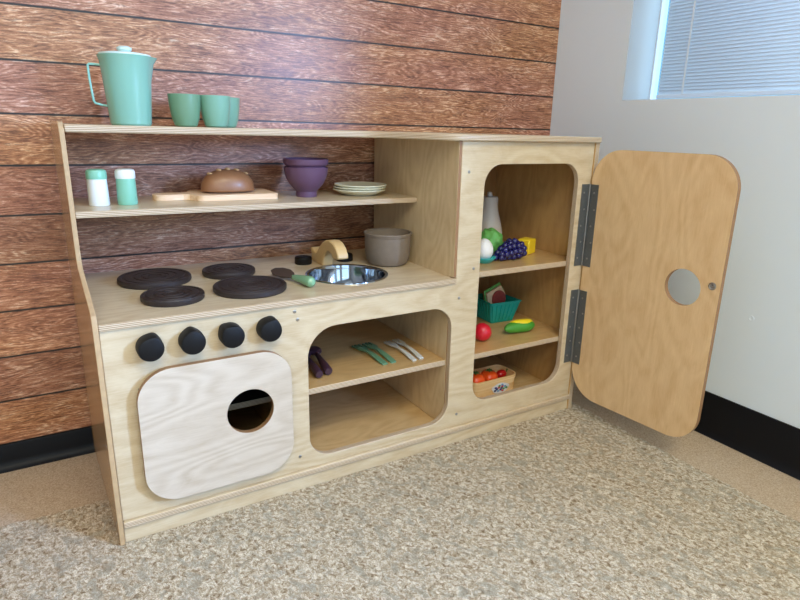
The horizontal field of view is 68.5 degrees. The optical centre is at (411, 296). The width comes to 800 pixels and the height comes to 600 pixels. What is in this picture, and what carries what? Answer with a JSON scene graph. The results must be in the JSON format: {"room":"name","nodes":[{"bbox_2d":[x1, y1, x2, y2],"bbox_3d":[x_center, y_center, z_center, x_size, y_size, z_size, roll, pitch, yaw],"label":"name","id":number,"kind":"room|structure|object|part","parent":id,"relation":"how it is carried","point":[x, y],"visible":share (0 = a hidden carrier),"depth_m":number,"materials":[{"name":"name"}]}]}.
{"room":"children's room","nodes":[
{"label":"children's room","id":0,"kind":"room"},
{"bbox_2d":[0,0,561,444],"bbox_3d":[-1.387,-0.759,0.779,4.546,2.393,0.100,-8,19,-31],"label":"wall","id":1,"kind":"structure","parent":0,"point":[442,66],"depth_m":1.41,"materials":[{"name":"brown wood"}]},
{"bbox_2d":[0,426,94,473],"bbox_3d":[-1.439,0.442,1.037,4.426,0.061,0.020,-8,19,-31],"label":"baseboard","id":2,"kind":"structure","parent":1,"relation":"attached to","point":[28,453],"depth_m":1.39,"materials":[{"name":"black rubber"}]},
{"bbox_2d":[0,381,799,526],"bbox_3d":[-0.112,1.097,-0.912,4.546,0.056,5.113,-8,19,-31],"label":"floor","id":3,"kind":"structure","parent":0,"point":[51,488],"depth_m":1.36,"materials":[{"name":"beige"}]},
{"bbox_2d":[0,402,799,599],"bbox_3d":[-0.131,1.062,-0.900,3.934,0.004,4.372,-8,19,-31],"label":"area rug","id":4,"kind":"object","parent":3,"relation":"on","point":[565,504],"visible":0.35,"depth_m":1.16,"materials":[{"name":"carpet"}]},
{"bbox_2d":[50,120,740,545],"bbox_3d":[-0.036,0.023,1.329,1.238,0.772,0.775,-8,19,-31],"label":"play kitchen","id":5,"kind":"object","parent":4,"relation":"on","point":[205,399],"visible":0.99,"depth_m":1.37,"materials":[{"name":"brown wood"}]},
{"bbox_3d":[-0.650,0.051,1.171,0.009,0.772,0.406,-9,19,-32],"label":"panel","id":6,"kind":"part","parent":5,"relation":"part of","materials":[{"name":"brown wood"}]},
{"bbox_2d":[85,169,109,205],"bbox_3d":[-0.627,-0.218,1.171,0.038,0.072,0.038,-8,19,-31],"label":"shaker","id":7,"kind":"object","parent":5,"relation":"on","point":[97,187],"visible":1,"depth_m":1.16,"materials":[{"name":"white plastic"}]},
{"bbox_2d":[86,46,156,125],"bbox_3d":[-0.569,-0.421,1.175,0.101,0.150,0.101,5,16,13],"label":"pitcher","id":8,"kind":"object","parent":5,"relation":"on","point":[126,75],"visible":0.99,"depth_m":1.15,"materials":[{"name":"teal plastic"}]},
{"bbox_3d":[-0.615,-0.414,1.148,0.031,0.081,0.003,-8,19,-31],"label":"handle","id":9,"kind":"part","parent":8,"relation":"part of","materials":[{"name":"teal plastic"}]},
{"bbox_3d":[-0.567,-0.482,1.158,0.096,0.022,0.096,-8,19,-31],"label":"lid","id":10,"kind":"part","parent":8,"relation":"part of","materials":[{"name":"teal plastic"}]},
{"bbox_2d":[114,168,137,204],"bbox_3d":[-0.583,-0.225,1.198,0.038,0.072,0.038,-8,19,-31],"label":"shaker","id":11,"kind":"object","parent":5,"relation":"on","point":[125,177],"visible":1,"depth_m":1.19,"materials":[{"name":"green plastic"}]},
{"bbox_3d":[-0.464,0.090,1.042,0.046,0.047,0.030,-8,19,-31],"label":"control knob","id":12,"kind":"part","parent":5,"relation":"part of","materials":[{"name":"black plastic"}]},
{"bbox_3d":[-0.560,-0.040,1.280,0.149,0.013,0.149,-8,19,-31],"label":"burner","id":13,"kind":"part","parent":5,"relation":"part of","materials":[{"name":"black wood"}]},
{"bbox_3d":[-0.470,-0.002,1.155,0.118,0.013,0.118,-8,19,-31],"label":"burner","id":14,"kind":"part","parent":5,"relation":"part of","materials":[{"name":"black plastic"}]},
{"bbox_2d":[167,93,200,126],"bbox_3d":[-0.476,-0.391,1.235,0.066,0.065,0.066,-8,19,-31],"label":"cup","id":15,"kind":"object","parent":5,"relation":"on","point":[184,108],"visible":1,"depth_m":1.21,"materials":[{"name":"green plastic"}]},
{"bbox_3d":[-0.403,0.081,1.078,0.046,0.048,0.030,-8,19,-31],"label":"control knob","id":16,"kind":"part","parent":5,"relation":"part of","materials":[{"name":"black plastic"}]},
{"bbox_2d":[152,188,277,201],"bbox_3d":[-0.453,-0.233,1.347,0.264,0.012,0.122,-8,19,-31],"label":"cutting board","id":17,"kind":"object","parent":5,"relation":"on","point":[257,193],"visible":1,"depth_m":1.31,"materials":[{"name":"brown wood"}]},
{"bbox_2d":[201,168,253,192],"bbox_3d":[-0.424,-0.269,1.349,0.120,0.056,0.074,-8,19,-31],"label":"bread loaf","id":18,"kind":"object","parent":17,"relation":"on","point":[227,180],"visible":1,"depth_m":1.32,"materials":[{"name":"brown plastic"}]},
{"bbox_2d":[200,95,229,127],"bbox_3d":[-0.424,-0.399,1.266,0.066,0.065,0.066,-8,19,-31],"label":"cup","id":19,"kind":"object","parent":5,"relation":"on","point":[215,109],"visible":0.94,"depth_m":1.24,"materials":[{"name":"teal plastic"}]},
{"bbox_2d":[136,350,293,498],"bbox_3d":[-0.373,0.247,1.148,0.288,0.271,0.013,-8,19,-31],"label":"door","id":20,"kind":"structure","parent":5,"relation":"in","point":[187,445],"depth_m":1.13,"materials":[{"name":"white wood"}]},
{"bbox_3d":[-0.424,-0.060,1.362,0.118,0.013,0.118,-8,19,-31],"label":"burner","id":21,"kind":"part","parent":5,"relation":"part of","materials":[{"name":"black plastic"}]},
{"bbox_3d":[-0.342,0.073,1.115,0.046,0.046,0.030,-8,19,-31],"label":"control knob","id":22,"kind":"part","parent":5,"relation":"part of","materials":[{"name":"black plastic"}]},
{"bbox_2d":[227,97,239,127],"bbox_3d":[-0.425,-0.420,1.339,0.066,0.065,0.066,-8,19,-31],"label":"cup","id":23,"kind":"object","parent":5,"relation":"on","point":[234,102],"visible":0.42,"depth_m":1.32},
{"bbox_2d":[73,190,416,217],"bbox_3d":[-0.370,-0.226,1.374,0.756,0.012,0.231,-8,19,-31],"label":"shelf","id":24,"kind":"object","parent":5,"relation":"attached to","point":[325,198],"depth_m":1.27,"materials":[{"name":"brown wood"}]},
{"bbox_2d":[228,389,270,410],"bbox_3d":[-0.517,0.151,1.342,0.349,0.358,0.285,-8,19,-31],"label":"oven rack","id":25,"kind":"object","parent":5,"relation":"in","point":[260,400],"depth_m":1.31,"materials":[{"name":"brown wood"}]},
{"bbox_3d":[-0.340,-0.021,1.236,0.150,0.013,0.150,-8,19,-31],"label":"burner","id":26,"kind":"part","parent":5,"relation":"part of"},
{"bbox_3d":[-0.341,0.148,1.402,0.012,0.379,0.370,-8,19,-31],"label":"divider panel","id":27,"kind":"part","parent":5,"relation":"part of","materials":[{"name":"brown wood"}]},
{"bbox_3d":[-0.279,0.064,1.152,0.046,0.047,0.030,-8,19,-31],"label":"control knob","id":28,"kind":"part","parent":5,"relation":"part of","materials":[{"name":"black plastic"}]},
{"bbox_2d":[85,249,455,331],"bbox_3d":[-0.325,-0.041,1.351,0.764,0.012,0.407,-8,19,-31],"label":"countertop","id":29,"kind":"structure","parent":5,"relation":"on","point":[116,307],"depth_m":1.23,"materials":[{"name":"brown wood"}]},
{"bbox_2d":[271,268,315,286],"bbox_3d":[-0.265,-0.047,1.309,0.158,0.024,0.030,16,21,41],"label":"spatula","id":30,"kind":"object","parent":5,"relation":"on","point":[309,281],"visible":1,"depth_m":1.30,"materials":[{"name":"green plastic"}]},
{"bbox_3d":[-0.293,-0.055,1.334,0.081,0.004,0.032,18,44,41],"label":"blade","id":31,"kind":"part","parent":30,"relation":"part of","materials":[{"name":"brown plastic"}]},
{"bbox_3d":[-0.243,-0.040,1.285,0.091,0.024,0.024,16,21,41],"label":"handle","id":32,"kind":"part","parent":30,"relation":"part of","materials":[{"name":"green plastic"}]},
{"bbox_3d":[-0.274,-0.093,1.482,0.043,0.018,0.043,-8,19,-31],"label":"tap knob","id":33,"kind":"part","parent":5,"relation":"part of","materials":[{"name":"black plastic"}]},
{"bbox_2d":[283,166,327,196],"bbox_3d":[-0.255,-0.278,1.416,0.106,0.070,0.106,-8,19,-31],"label":"bowl","id":34,"kind":"object","parent":5,"relation":"on","point":[306,182],"visible":0.94,"depth_m":1.38,"materials":[{"name":"plastic"}]},
{"bbox_2d":[282,157,327,167],"bbox_3d":[-0.254,-0.299,1.410,0.108,0.064,0.108,-8,19,-31],"label":"bowl","id":35,"kind":"object","parent":34,"relation":"in","point":[291,162],"visible":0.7,"depth_m":1.36,"materials":[{"name":"plastic"}]},
{"bbox_2d":[308,351,322,377],"bbox_3d":[-0.242,0.153,1.388,0.036,0.020,0.166,-6,18,-24],"label":"spoon","id":36,"kind":"object","parent":5,"relation":"on","point":[318,373],"visible":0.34,"depth_m":1.33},
{"bbox_2d":[309,346,331,374],"bbox_3d":[-0.221,0.148,1.407,0.036,0.020,0.166,-5,17,-22],"label":"spoon","id":37,"kind":"object","parent":5,"relation":"on","point":[315,350],"visible":0.84,"depth_m":1.38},
{"bbox_3d":[-0.212,0.154,1.386,0.020,0.020,0.119,-5,17,-22],"label":"handle","id":38,"kind":"part","parent":37,"relation":"part of","materials":[{"name":"purple plastic"}]},
{"bbox_2d":[311,239,347,264],"bbox_3d":[-0.207,-0.112,1.458,0.028,0.071,0.172,-8,19,-31],"label":"faucet","id":39,"kind":"object","parent":5,"relation":"on","point":[324,254],"depth_m":1.44,"materials":[{"name":"brown wood"}]},
{"bbox_3d":[-0.176,-0.104,1.529,0.043,0.018,0.043,-8,19,-31],"label":"tap knob","id":40,"kind":"part","parent":5,"relation":"part of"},
{"bbox_2d":[305,264,387,284],"bbox_3d":[-0.154,-0.024,1.398,0.195,0.068,0.195,-8,19,-31],"label":"sink basin","id":41,"kind":"object","parent":5,"relation":"in","point":[324,274],"depth_m":1.46,"materials":[{"name":"silver metal"}]},
{"bbox_3d":[-0.041,0.012,1.317,1.172,0.704,0.015,-8,19,-31],"label":"panel","id":42,"kind":"part","parent":5,"relation":"part of","materials":[{"name":"brown wood"}]},
{"bbox_2d":[333,188,384,195],"bbox_3d":[-0.135,-0.269,1.496,0.134,0.015,0.134,-8,19,-31],"label":"plate","id":43,"kind":"object","parent":5,"relation":"on","point":[350,193],"visible":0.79,"depth_m":1.45,"materials":[{"name":"beige ceramic"}]},
{"bbox_2d":[333,185,385,190],"bbox_3d":[-0.133,-0.274,1.495,0.134,0.015,0.134,-8,19,-31],"label":"plate","id":44,"kind":"object","parent":43,"relation":"on","point":[334,186],"visible":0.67,"depth_m":1.44,"materials":[{"name":"beige ceramic"}]},
{"bbox_2d":[334,181,386,188],"bbox_3d":[-0.131,-0.280,1.495,0.134,0.015,0.134,-8,19,-31],"label":"plate","id":45,"kind":"object","parent":44,"relation":"on","point":[351,184],"visible":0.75,"depth_m":1.52,"materials":[{"name":"beige ceramic"}]},
{"bbox_2d":[351,344,387,364],"bbox_3d":[-0.106,0.141,1.466,0.025,0.010,0.150,-9,19,-33],"label":"fork","id":46,"kind":"object","parent":5,"relation":"on","point":[360,347],"visible":1,"depth_m":1.45,"materials":[{"name":"green plastic"}]},
{"bbox_2d":[308,319,444,394],"bbox_3d":[-0.175,0.140,1.506,0.379,0.014,0.369,-8,19,-31],"label":"shelf","id":47,"kind":"object","parent":5,"relation":"attached to","point":[350,366],"depth_m":1.47,"materials":[{"name":"brown wood"}]},
{"bbox_2d":[362,342,395,362],"bbox_3d":[-0.083,0.137,1.480,0.025,0.010,0.150,-8,19,-31],"label":"fork","id":48,"kind":"object","parent":5,"relation":"on","point":[370,345],"visible":1,"depth_m":1.47,"materials":[{"name":"green plastic"}]},
{"bbox_2d":[363,228,411,266],"bbox_3d":[-0.062,-0.126,1.502,0.124,0.082,0.124,-8,19,-31],"label":"cooking pot","id":49,"kind":"object","parent":5,"relation":"on","point":[384,247],"visible":1,"depth_m":1.46,"materials":[{"name":"grey ceramic"}]},
{"bbox_2d":[384,341,416,360],"bbox_3d":[-0.031,0.134,1.496,0.020,0.010,0.150,-8,18,-29],"label":"fork","id":50,"kind":"object","parent":5,"relation":"on","point":[390,343],"visible":1,"depth_m":1.48,"materials":[{"name":"white plastic"}]},
{"bbox_2d":[392,339,422,358],"bbox_3d":[-0.012,0.130,1.510,0.020,0.010,0.150,-7,18,-27],"label":"fork","id":51,"kind":"object","parent":5,"relation":"on","point":[398,341],"visible":1,"depth_m":1.50,"materials":[{"name":"white plastic"}]},
{"bbox_3d":[-0.005,-0.056,1.555,0.009,0.704,0.400,-8,19,-31],"label":"divider panel","id":52,"kind":"part","parent":5,"relation":"part of","materials":[{"name":"brown wood"}]},
{"bbox_2d":[475,323,491,340],"bbox_3d":[0.190,0.095,1.586,0.050,0.050,0.050,-8,19,-31],"label":"apple","id":53,"kind":"object","parent":5,"relation":"on","point":[483,331],"visible":0.87,"depth_m":1.57,"materials":[{"name":"red plastic"}]},
{"bbox_3d":[0.080,-0.129,1.818,0.421,0.702,0.005,-8,19,-31],"label":"panel","id":54,"kind":"part","parent":5,"relation":"part of","materials":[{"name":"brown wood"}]},
{"bbox_2d":[480,256,495,263],"bbox_3d":[0.188,-0.099,1.541,0.063,0.016,0.063,-8,19,-31],"label":"egg cup","id":55,"kind":"object","parent":5,"relation":"on","point":[484,261],"visible":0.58,"depth_m":1.52,"materials":[{"name":"plastic"}]},
{"bbox_2d":[480,238,492,258],"bbox_3d":[0.189,-0.124,1.533,0.047,0.057,0.047,-8,19,-31],"label":"egg","id":56,"kind":"object","parent":55,"relation":"in","point":[486,252],"visible":0.69,"depth_m":1.51,"materials":[{"name":"white plastic"}]},
{"bbox_2d":[482,192,501,233],"bbox_3d":[0.219,-0.219,1.692,0.085,0.166,0.085,-8,19,-31],"label":"milk bottle","id":57,"kind":"object","parent":5,"relation":"on","point":[491,219],"visible":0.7,"depth_m":1.66,"materials":[{"name":"white plastic"}]},
{"bbox_2d":[481,228,502,253],"bbox_3d":[0.215,-0.152,1.615,0.075,0.077,0.078,-8,19,-31],"label":"lettuce","id":58,"kind":"object","parent":5,"relation":"on","point":[495,237],"visible":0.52,"depth_m":1.59,"materials":[{"name":"green plastic"}]},
{"bbox_2d":[473,364,515,396],"bbox_3d":[0.217,0.247,1.701,0.163,0.054,0.090,-8,19,-31],"label":"basket","id":59,"kind":"object","parent":5,"relation":"on","point":[494,386],"visible":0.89,"depth_m":1.67,"materials":[{"name":"beige wood"}]},
{"bbox_2d":[473,370,484,382],"bbox_3d":[0.180,0.232,1.665,0.056,0.050,0.055,15,21,39],"label":"tomato","id":60,"kind":"object","parent":59,"relation":"in","point":[478,377],"visible":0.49,"depth_m":1.65,"materials":[{"name":"plastic"}]},
{"bbox_2d":[481,368,497,380],"bbox_3d":[0.222,0.227,1.694,0.052,0.046,0.051,15,21,39],"label":"tomato","id":61,"kind":"object","parent":59,"relation":"in","point":[489,374],"visible":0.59,"depth_m":1.68,"materials":[{"name":"plastic"}]},
{"bbox_2d":[496,368,507,377],"bbox_3d":[0.265,0.225,1.724,0.045,0.025,0.025,-10,20,-36],"label":"tomato","id":62,"kind":"object","parent":59,"relation":"in","point":[501,373],"visible":0.77,"depth_m":1.71,"materials":[{"name":"red plastic"}]},
{"bbox_2d":[477,293,520,322],"bbox_3d":[0.250,0.033,1.778,0.111,0.067,0.111,-7,18,-27],"label":"basket","id":63,"kind":"object","parent":5,"relation":"on","point":[503,311],"visible":0.77,"depth_m":1.74,"materials":[{"name":"teal plastic"}]},
{"bbox_2d":[483,282,505,303],"bbox_3d":[0.249,-0.002,1.766,0.082,0.078,0.032,-9,19,-33],"label":"sandwich","id":64,"kind":"object","parent":63,"relation":"in","point":[495,293],"visible":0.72,"depth_m":1.75,"materials":[{"name":"beige plastic"}]},
{"bbox_2d":[492,238,526,260],"bbox_3d":[0.260,-0.129,1.577,0.113,0.057,0.066,-11,20,-37],"label":"grape bunch","id":65,"kind":"object","parent":5,"relation":"on","point":[513,248],"visible":0.98,"depth_m":1.56,"materials":[{"name":"plastic"}]},
{"bbox_2d":[504,319,534,332],"bbox_3d":[0.304,0.082,1.660,0.109,0.037,0.036,-6,18,-24],"label":"corn cob","id":66,"kind":"object","parent":5,"relation":"on","point":[519,325],"visible":1,"depth_m":1.65,"materials":[{"name":"green plastic"}]},
{"bbox_2d":[518,237,535,254],"bbox_3d":[0.326,-0.145,1.669,0.036,0.042,0.042,14,20,36],"label":"cheese","id":67,"kind":"object","parent":5,"relation":"on","point":[530,243],"visible":0.73,"depth_m":1.65,"materials":[{"name":"yellow plastic"}]},
{"bbox_3d":[0.364,-0.085,1.780,0.014,0.752,0.404,-8,19,-31],"label":"panel","id":68,"kind":"part","parent":5,"relation":"part of","materials":[{"name":"brown wood"}]},
{"bbox_2d":[452,150,740,436],"bbox_3d":[0.298,-0.034,1.517,0.464,0.680,0.760,-8,19,-31],"label":"fridge","id":69,"kind":"object","parent":5,"relation":"in","point":[610,234],"depth_m":1.49,"materials":[{"name":"brown wood"}]},
{"bbox_2d":[550,0,799,428],"bbox_3d":[1.842,-0.339,-0.171,0.131,2.510,5.233,-8,19,-31],"label":"wall","id":70,"kind":"structure","parent":0,"point":[606,48],"depth_m":1.50,"materials":[{"name":"white paint"}]},
{"bbox_2d":[649,0,668,98],"bbox_3d":[1.022,-0.997,1.180,0.030,1.130,1.082,-8,19,-31],"label":"window","id":71,"kind":"structure","parent":70,"relation":"in","point":[664,3],"depth_m":1.73,"materials":[{"name":"clear glass"}]},
{"bbox_2d":[656,0,799,98],"bbox_3d":[0.985,-0.995,1.169,0.026,1.115,0.968,-8,19,-31],"label":"window blind","id":72,"kind":"object","parent":70,"relation":"attached to","point":[713,48],"visible":1,"depth_m":1.52,"materials":[{"name":"white plastic"}]},
{"bbox_3d":[0.971,-0.464,1.321,0.018,0.010,0.968,-8,19,-31],"label":"rail","id":73,"kind":"part","parent":72,"relation":"part of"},
{"bbox_2d":[694,391,799,480],"bbox_3d":[1.744,0.765,0.113,0.020,0.116,5.013,-8,19,-31],"label":"baseboard","id":74,"kind":"structure","parent":70,"relation":"attached to","point":[772,442],"depth_m":1.49,"materials":[{"name":"black rubber"}]}
]}

